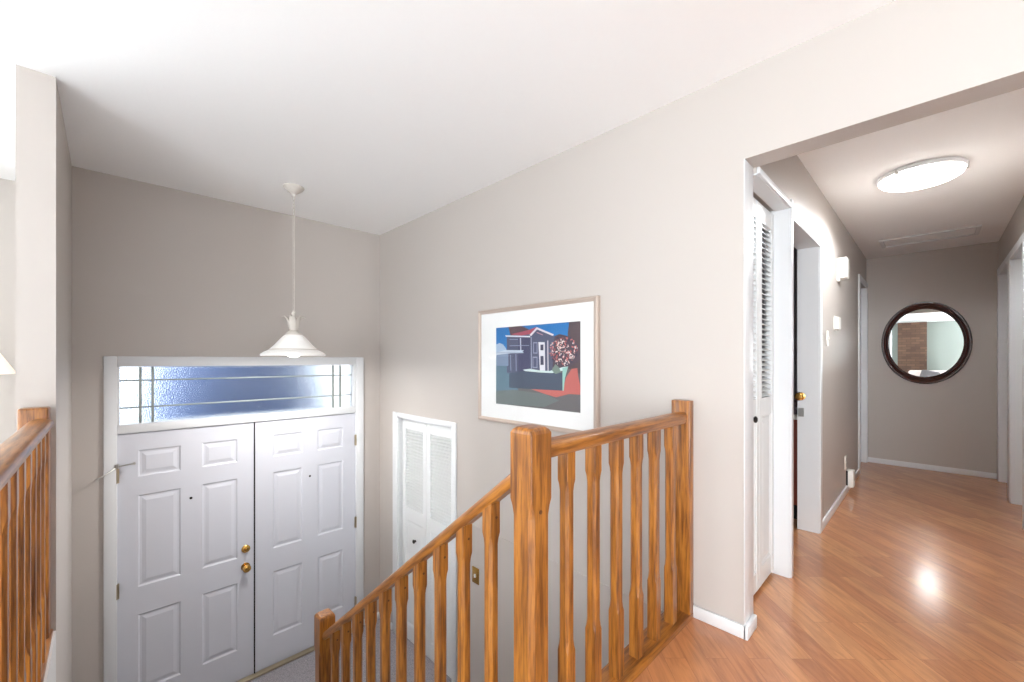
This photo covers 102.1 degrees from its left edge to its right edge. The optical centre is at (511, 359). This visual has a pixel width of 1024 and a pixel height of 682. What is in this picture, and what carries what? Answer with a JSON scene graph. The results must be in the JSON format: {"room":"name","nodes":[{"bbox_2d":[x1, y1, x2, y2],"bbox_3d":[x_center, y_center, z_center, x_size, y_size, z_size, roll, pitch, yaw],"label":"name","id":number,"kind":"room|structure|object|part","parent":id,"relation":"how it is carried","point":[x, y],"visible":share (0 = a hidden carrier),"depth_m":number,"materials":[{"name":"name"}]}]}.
{"room":"stair landing","nodes":[
{"label":"stair landing","id":0,"kind":"room"},
{"bbox_2d":[0,178,14,443],"bbox_3d":[-5.150,0.099,1.196,5.360,2.643,0.120,0,0,-44],"label":"wall","id":1,"kind":"structure","parent":0,"point":[7,187],"depth_m":2.81,"materials":[{"name":"grey paint"}]},
{"bbox_2d":[15,64,71,681],"bbox_3d":[-1.961,1.423,1.698,0.113,5.293,3.630,0,0,-44],"label":"wall","id":2,"kind":"structure","parent":0,"point":[43,166],"depth_m":1.77,"materials":[{"name":"grey paint"}]},
{"bbox_2d":[72,166,379,681],"bbox_3d":[-2.078,0.751,3.389,2.288,3.949,0.140,0,0,-44],"label":"wall","id":3,"kind":"structure","parent":0,"point":[157,270],"depth_m":3.00,"materials":[{"name":"grey paint"}]},
{"bbox_2d":[94,422,254,681],"bbox_3d":[-2.370,1.502,2.986,0.906,2.007,0.125,0,0,-44],"label":"door","id":4,"kind":"structure","parent":3,"relation":"in","point":[185,587],"depth_m":3.02,"materials":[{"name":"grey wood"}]},
{"bbox_3d":[-2.083,1.631,3.246,0.062,0.062,0.066,0,0,-44],"label":"knob","id":5,"kind":"part","parent":4,"relation":"part of","materials":[{"name":"gold metal"}]},
{"bbox_2d":[103,356,363,681],"bbox_3d":[-2.088,1.250,3.367,1.758,2.551,0.158,0,0,-44],"label":"trim","id":6,"kind":"structure","parent":3,"relation":"attached to","point":[112,426],"depth_m":2.89,"materials":[{"name":"white wood"}]},
{"bbox_2d":[120,365,351,423],"bbox_3d":[-2.075,0.240,3.337,1.582,0.385,0.020,0,0,-44],"label":"window","id":7,"kind":"structure","parent":3,"relation":"in","point":[147,394],"depth_m":3.20,"materials":[{"name":"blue glass"}]},
{"bbox_2d":[236,628,351,681],"bbox_3d":[-2.069,2.517,3.342,1.621,0.018,0.140,0,0,-44],"label":"trim","id":8,"kind":"structure","parent":3,"relation":"attached to","point":[311,649],"depth_m":3.41,"materials":[{"name":"beige wood"}]},
{"bbox_2d":[255,413,356,672],"bbox_3d":[-1.772,1.502,3.613,0.829,2.007,0.067,0,0,-44],"label":"door","id":9,"kind":"structure","parent":3,"relation":"in","point":[306,520],"depth_m":3.56,"materials":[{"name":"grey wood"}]},
{"bbox_2d":[364,612,392,629],"bbox_3d":[-1.508,2.496,2.796,2.071,0.060,1.505,0,0,-44],"label":"baseboard","id":10,"kind":"structure","parent":3,"relation":"attached to","point":[378,614],"depth_m":3.94,"materials":[{"name":"white wood"}]},
{"bbox_2d":[249,619,450,681],"bbox_3d":[-1.456,2.626,2.826,2.188,0.200,1.535,0,0,-44],"label":"floor","id":11,"kind":"structure","parent":0,"point":[302,669],"depth_m":3.40,"materials":[{"name":"grey carpet"}]},
{"bbox_2d":[314,424,550,681],"bbox_3d":[-0.494,1.357,1.748,0.085,2.337,1.655,0,0,-44],"label":"stair railing","id":12,"kind":"object","parent":11,"relation":"on","point":[528,483],"visible":1,"depth_m":1.39,"materials":[{"name":"brown wood"}]},
{"bbox_3d":[-1.044,1.967,2.308,0.085,1.118,0.085,0,0,-44],"label":"newel post","id":13,"kind":"part","parent":12,"relation":"part of","materials":[{"name":"brown wood"}]},
{"bbox_3d":[-0.495,0.923,1.748,0.056,1.226,1.488,0,0,-44],"label":"handrail","id":14,"kind":"part","parent":12,"relation":"part of","materials":[{"name":"brown wood"}]},
{"bbox_3d":[0.054,0.690,1.188,0.085,1.001,0.085,0,0,-44],"label":"newel post","id":15,"kind":"part","parent":12,"relation":"part of","materials":[{"name":"brown wood"}]},
{"bbox_2d":[411,432,450,465],"bbox_3d":[-0.500,1.498,3.747,0.467,2.256,1.050,0,0,-44],"label":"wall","id":16,"kind":"structure","parent":0,"point":[411,432],"depth_m":4.14,"materials":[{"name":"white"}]},
{"bbox_2d":[0,0,894,234],"bbox_3d":[-1.560,-1.283,-0.899,7.553,0.120,8.140,0,0,-44],"label":"ceiling","id":17,"kind":"structure","parent":0,"point":[387,114],"depth_m":1.80,"materials":[{"name":"white paint"}]},
{"bbox_2d":[260,183,325,356],"bbox_3d":[-1.543,-0.621,2.926,0.414,1.205,0.414,0,0,-44],"label":"pendant lamp","id":18,"kind":"object","parent":17,"relation":"hanging from","point":[293,343],"visible":1,"depth_m":2.87,"materials":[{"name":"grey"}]},
{"bbox_3d":[-1.543,-0.104,2.926,0.414,0.151,0.414,0,0,-44],"label":"lamp shade","id":19,"kind":"part","parent":18,"relation":"part of","materials":[{"name":"white glass"}]},
{"bbox_3d":[-1.543,-0.731,2.926,0.015,0.864,0.015,0,0,-24],"label":"chain","id":20,"kind":"part","parent":18,"relation":"part of","materials":[{"name":"grey metal"}]},
{"bbox_2d":[43,462,1023,681],"bbox_3d":[0.220,1.295,0.762,12.420,0.250,8.020,0,0,-44],"label":"floor","id":21,"kind":"structure","parent":0,"point":[916,575],"depth_m":2.00,"materials":[{"name":"brown wood"}]},
{"bbox_2d":[0,353,14,373],"bbox_3d":[-3.124,0.490,2.329,0.430,1.360,0.430,0,0,-44],"label":"floor lamp","id":22,"kind":"object","parent":21,"relation":"on","point":[5,367],"visible":0.85,"depth_m":2.41,"materials":[{"name":"white fabric"}]},
{"bbox_2d":[0,406,53,681],"bbox_3d":[-1.352,0.698,1.083,0.099,1.005,1.880,0,0,-44],"label":"railing","id":23,"kind":"object","parent":21,"relation":"on","point":[26,633],"visible":0.99,"depth_m":1.28,"materials":[{"name":"brown wood"}]},
{"bbox_3d":[-1.356,0.265,1.107,0.072,0.045,1.680,0,0,-44],"label":"handrail","id":24,"kind":"part","parent":23,"relation":"part of","materials":[{"name":"brown wood"}]},
{"bbox_2d":[551,399,692,681],"bbox_3d":[0.439,0.693,1.573,1.002,1.015,0.101,0,0,-44],"label":"landing railing","id":25,"kind":"object","parent":21,"relation":"on","point":[626,664],"visible":0.98,"depth_m":1.59,"materials":[{"name":"brown wood"}]},
{"bbox_3d":[0.428,0.262,1.557,0.964,0.052,0.062,0,0,-44],"label":"handrail","id":26,"kind":"part","parent":25,"relation":"part of","materials":[{"name":"brown wood"}]},
{"bbox_2d":[794,414,796,518],"bbox_3d":[1.923,0.784,3.566,0.660,0.772,1.040,0,0,-44],"label":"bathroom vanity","id":27,"kind":"object","parent":21,"relation":"on","point":[795,415],"visible":0.02,"depth_m":2.99,"materials":[{"name":"brown"}]},
{"bbox_2d":[794,400,796,413],"bbox_3d":[2.096,0.355,3.190,0.260,0.086,0.220,0,0,-44],"label":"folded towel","id":28,"kind":"object","parent":27,"relation":"on","point":[795,401],"visible":0.18,"depth_m":3.04,"materials":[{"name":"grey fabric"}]},
{"bbox_2d":[380,0,1023,681],"bbox_3d":[1.345,1.423,1.448,0.117,5.293,7.425,0,0,-44],"label":"wall","id":29,"kind":"structure","parent":0,"point":[644,215],"depth_m":2.06,"materials":[{"name":"grey paint"}]},
{"bbox_2d":[393,411,456,681],"bbox_3d":[-0.725,1.503,3.550,0.131,2.046,0.975,0,0,-44],"label":"door","id":30,"kind":"structure","parent":29,"relation":"in","point":[425,492],"depth_m":3.52,"materials":[{"name":"white wood"}]},
{"bbox_2d":[472,566,478,584],"bbox_3d":[-0.267,1.562,2.998,0.016,0.115,0.075,0,0,-44],"label":"brass switch plate","id":31,"kind":"object","parent":29,"relation":"attached to","point":[475,571],"visible":1,"depth_m":2.99,"materials":[{"name":"brown metal"}]},
{"bbox_2d":[478,295,599,433],"bbox_3d":[0.118,0.037,2.594,0.032,0.770,1.003,0,0,-44],"label":"framed picture","id":32,"kind":"object","parent":29,"relation":"attached to","point":[539,363],"visible":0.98,"depth_m":2.52,"materials":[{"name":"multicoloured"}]},
{"bbox_2d":[496,321,579,412],"bbox_3d":[0.139,0.040,2.572,0.007,0.555,0.746,0,0,-44],"label":"print","id":33,"kind":"object","parent":32,"relation":"attached to","point":[538,362],"depth_m":2.55,"materials":[{"name":"multicoloured paper"}]},
{"bbox_2d":[472,525,663,611],"bbox_3d":[0.179,1.210,2.549,0.006,0.008,1.709,0,0,-44],"label":"trim","id":34,"kind":"structure","parent":29,"relation":"attached to","point":[472,525],"depth_m":2.36,"materials":[{"name":"grey paint"}]},
{"bbox_2d":[693,605,756,640],"bbox_3d":[0.947,1.142,1.845,0.130,0.056,0.227,0,0,-44],"label":"baseboard","id":35,"kind":"structure","parent":29,"relation":"attached to","point":[745,631],"depth_m":1.78,"materials":[{"name":"white wood"}]},
{"bbox_2d":[762,230,764,392],"bbox_3d":[0.814,0.003,2.941,0.030,2.334,1.740,0,0,-44],"label":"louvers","id":36,"kind":"structure","parent":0,"point":[763,246],"depth_m":2.31,"materials":[{"name":"grey wood"}]},
{"bbox_2d":[794,247,796,399],"bbox_3d":[1.978,0.003,4.082,0.100,2.334,1.740,0,0,-44],"label":"door","id":37,"kind":"structure","parent":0,"point":[795,249],"depth_m":3.55,"materials":[{"name":"grey"}]},
{"bbox_2d":[753,155,865,517],"bbox_3d":[2.535,0.003,3.330,4.217,2.334,0.115,0,0,-44],"label":"wall","id":38,"kind":"structure","parent":0,"point":[840,298],"depth_m":3.21,"materials":[{"name":"grey paint"}]},
{"bbox_2d":[744,159,752,624],"bbox_3d":[1.018,0.135,1.780,0.121,1.959,0.004,0,0,-44],"label":"trim","id":39,"kind":"structure","parent":38,"relation":"attached to","point":[748,169],"depth_m":1.77,"materials":[{"name":"white wood"}]},
{"bbox_2d":[753,197,773,595],"bbox_3d":[1.230,0.177,2.070,0.572,1.945,0.057,0,0,-44],"label":"door","id":40,"kind":"structure","parent":38,"relation":"in","point":[763,403],"depth_m":2.14,"materials":[{"name":"white wood"}]},
{"bbox_2d":[753,167,793,577],"bbox_3d":[1.258,0.152,2.068,0.623,2.035,0.128,0,0,-44],"label":"trim","id":41,"kind":"structure","parent":38,"relation":"attached to","point":[764,187],"depth_m":2.24,"materials":[{"name":"white wood"}]},
{"bbox_2d":[794,211,822,533],"bbox_3d":[1.772,0.177,2.581,0.836,1.985,0.141,0,0,-44],"label":"trim","id":42,"kind":"structure","parent":38,"relation":"attached to","point":[809,395],"depth_m":2.82,"materials":[{"name":"white wood"}]},
{"bbox_3d":[1.973,0.250,2.838,0.060,0.056,0.056,0,0,-44],"label":"door knob","id":43,"kind":"part","parent":42,"relation":"part of","materials":[{"name":"gold metal"}]},
{"bbox_3d":[1.994,0.360,2.855,0.006,0.060,0.035,0,0,-44],"label":"strike plate","id":44,"kind":"part","parent":42,"relation":"part of","materials":[{"name":"silver metal"}]},
{"bbox_2d":[826,330,829,345],"bbox_3d":[2.291,-0.158,2.998,0.070,0.115,0.016,0,0,-44],"label":"light switch","id":45,"kind":"object","parent":38,"relation":"attached to","point":[827,331],"visible":1,"depth_m":2.99,"materials":[{"name":"white plastic"}]},
{"bbox_2d":[833,316,840,330],"bbox_3d":[2.545,-0.287,3.236,0.125,0.115,0.032,0,0,-44],"label":"thermostat","id":46,"kind":"object","parent":38,"relation":"attached to","point":[836,320],"visible":1,"depth_m":3.20,"materials":[{"name":"white plastic"}]},
{"bbox_3d":[2.535,-0.287,3.245,0.125,0.115,0.006,0,0,-44],"label":"wall plate","id":47,"kind":"part","parent":46,"relation":"part of","materials":[{"name":"white plastic"}]},
{"bbox_2d":[823,468,859,529],"bbox_3d":[2.829,1.139,3.529,1.998,0.062,0.013,0,0,-44],"label":"baseboard","id":48,"kind":"structure","parent":38,"relation":"attached to","point":[829,514],"depth_m":3.24,"materials":[{"name":"white wood"}]},
{"bbox_2d":[837,257,848,281],"bbox_3d":[2.666,-0.725,3.334,0.145,0.190,0.062,0,0,-44],"label":"door chime","id":49,"kind":"object","parent":38,"relation":"attached to","point":[843,262],"visible":1,"depth_m":3.30,"materials":[{"name":"white plastic"}]},
{"bbox_2d":[846,469,854,487],"bbox_3d":[3.015,1.052,3.684,0.116,0.145,0.050,0,0,-44],"label":"wall box","id":50,"kind":"object","parent":38,"relation":"attached to","point":[850,473],"visible":0.88,"depth_m":3.65,"materials":[{"name":"white plastic"}]},
{"bbox_2d":[858,274,867,468],"bbox_3d":[3.789,0.145,4.522,0.753,2.050,0.089,0,0,-44],"label":"door","id":51,"kind":"structure","parent":38,"relation":"in","point":[862,292],"depth_m":4.72,"materials":[{"name":"grey wood"}]},
{"bbox_2d":[797,88,1023,258],"bbox_3d":[2.910,-1.224,3.483,4.967,0.120,4.300,0,0,-44],"label":"ceiling","id":52,"kind":"structure","parent":0,"point":[989,132],"depth_m":2.61,"materials":[{"name":"white paint"}]},
{"bbox_2d":[876,157,968,191],"bbox_3d":[2.528,-1.123,2.563,0.408,0.082,0.408,0,0,-44],"label":"ceiling lamp","id":53,"kind":"object","parent":52,"relation":"attached to","point":[931,172],"visible":1,"depth_m":2.47,"materials":[{"name":"white"}]},
{"bbox_2d":[879,225,981,247],"bbox_3d":[3.929,-1.157,3.913,0.350,0.014,0.665,0,0,-44],"label":"attic hatch","id":54,"kind":"object","parent":52,"relation":"attached to","point":[965,231],"visible":1,"depth_m":3.89,"materials":[{"name":"white"}]},
{"bbox_3d":[3.929,-1.162,3.913,0.282,0.004,0.597,0,0,-44],"label":"panel","id":55,"kind":"part","parent":54,"relation":"part of","materials":[{"name":"white paint"}]},
{"bbox_2d":[866,241,998,472],"bbox_3d":[4.470,0.003,4.454,0.120,2.334,1.300,0,0,-44],"label":"wall","id":56,"kind":"structure","parent":0,"point":[951,422],"depth_m":4.35,"materials":[{"name":"grey paint"}]},
{"bbox_2d":[881,302,972,383],"bbox_3d":[4.399,-0.182,4.414,0.038,0.880,0.691,0,0,-44],"label":"wall mirror","id":57,"kind":"object","parent":56,"relation":"attached to","point":[923,342],"visible":1,"depth_m":4.40,"materials":[{"name":"brown mirror"}]},
{"bbox_2d":[888,309,963,376],"bbox_3d":[4.404,-0.182,4.419,0.004,0.730,0.573,0,0,-44],"label":"mirror glass","id":58,"kind":"object","parent":57,"relation":"attached to","point":[921,342],"depth_m":4.41,"materials":[{"name":"white"}]},
{"bbox_2d":[868,457,996,478],"bbox_3d":[4.423,1.142,4.407,0.013,0.056,0.989,0,0,-44],"label":"baseboard","id":59,"kind":"structure","parent":56,"relation":"attached to","point":[870,459],"depth_m":4.36,"materials":[{"name":"white wood"}]},
{"bbox_2d":[999,196,1023,265],"bbox_3d":[3.308,0.003,2.542,4.217,2.334,0.115,0,0,-44],"label":"wall","id":60,"kind":"structure","parent":0,"point":[1014,229],"depth_m":3.34,"materials":[{"name":"grey paint"}]},
{"bbox_2d":[997,255,1007,499],"bbox_3d":[4.464,0.145,3.689,0.850,2.050,0.124,0,0,-44],"label":"door","id":61,"kind":"structure","parent":60,"relation":"in","point":[1002,271],"depth_m":3.96,"materials":[{"name":"grey wood"}]},
{"bbox_2d":[1008,232,1023,529],"bbox_3d":[3.854,0.145,3.090,0.840,2.050,0.124,0,0,-44],"label":"door","id":62,"kind":"structure","parent":60,"relation":"in","point":[1016,255],"depth_m":3.35,"materials":[{"name":"grey wood"}]},
{"label":"outside","id":63,"kind":"structure","parent":0,"visible":0},
{"bbox_3d":[-5.568,2.751,7.106,14.000,0.250,10.055,0,0,-44],"label":"floor","id":64,"kind":"structure","parent":63,"visible":0},
{"bbox_2d":[165,365,301,366],"bbox_3d":[-3.322,1.120,5.136,2.188,3.100,1.104,0,0,-44],"label":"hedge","id":65,"kind":"object","parent":64,"relation":"on","point":[282,365],"visible":0.02,"depth_m":4.43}
]}

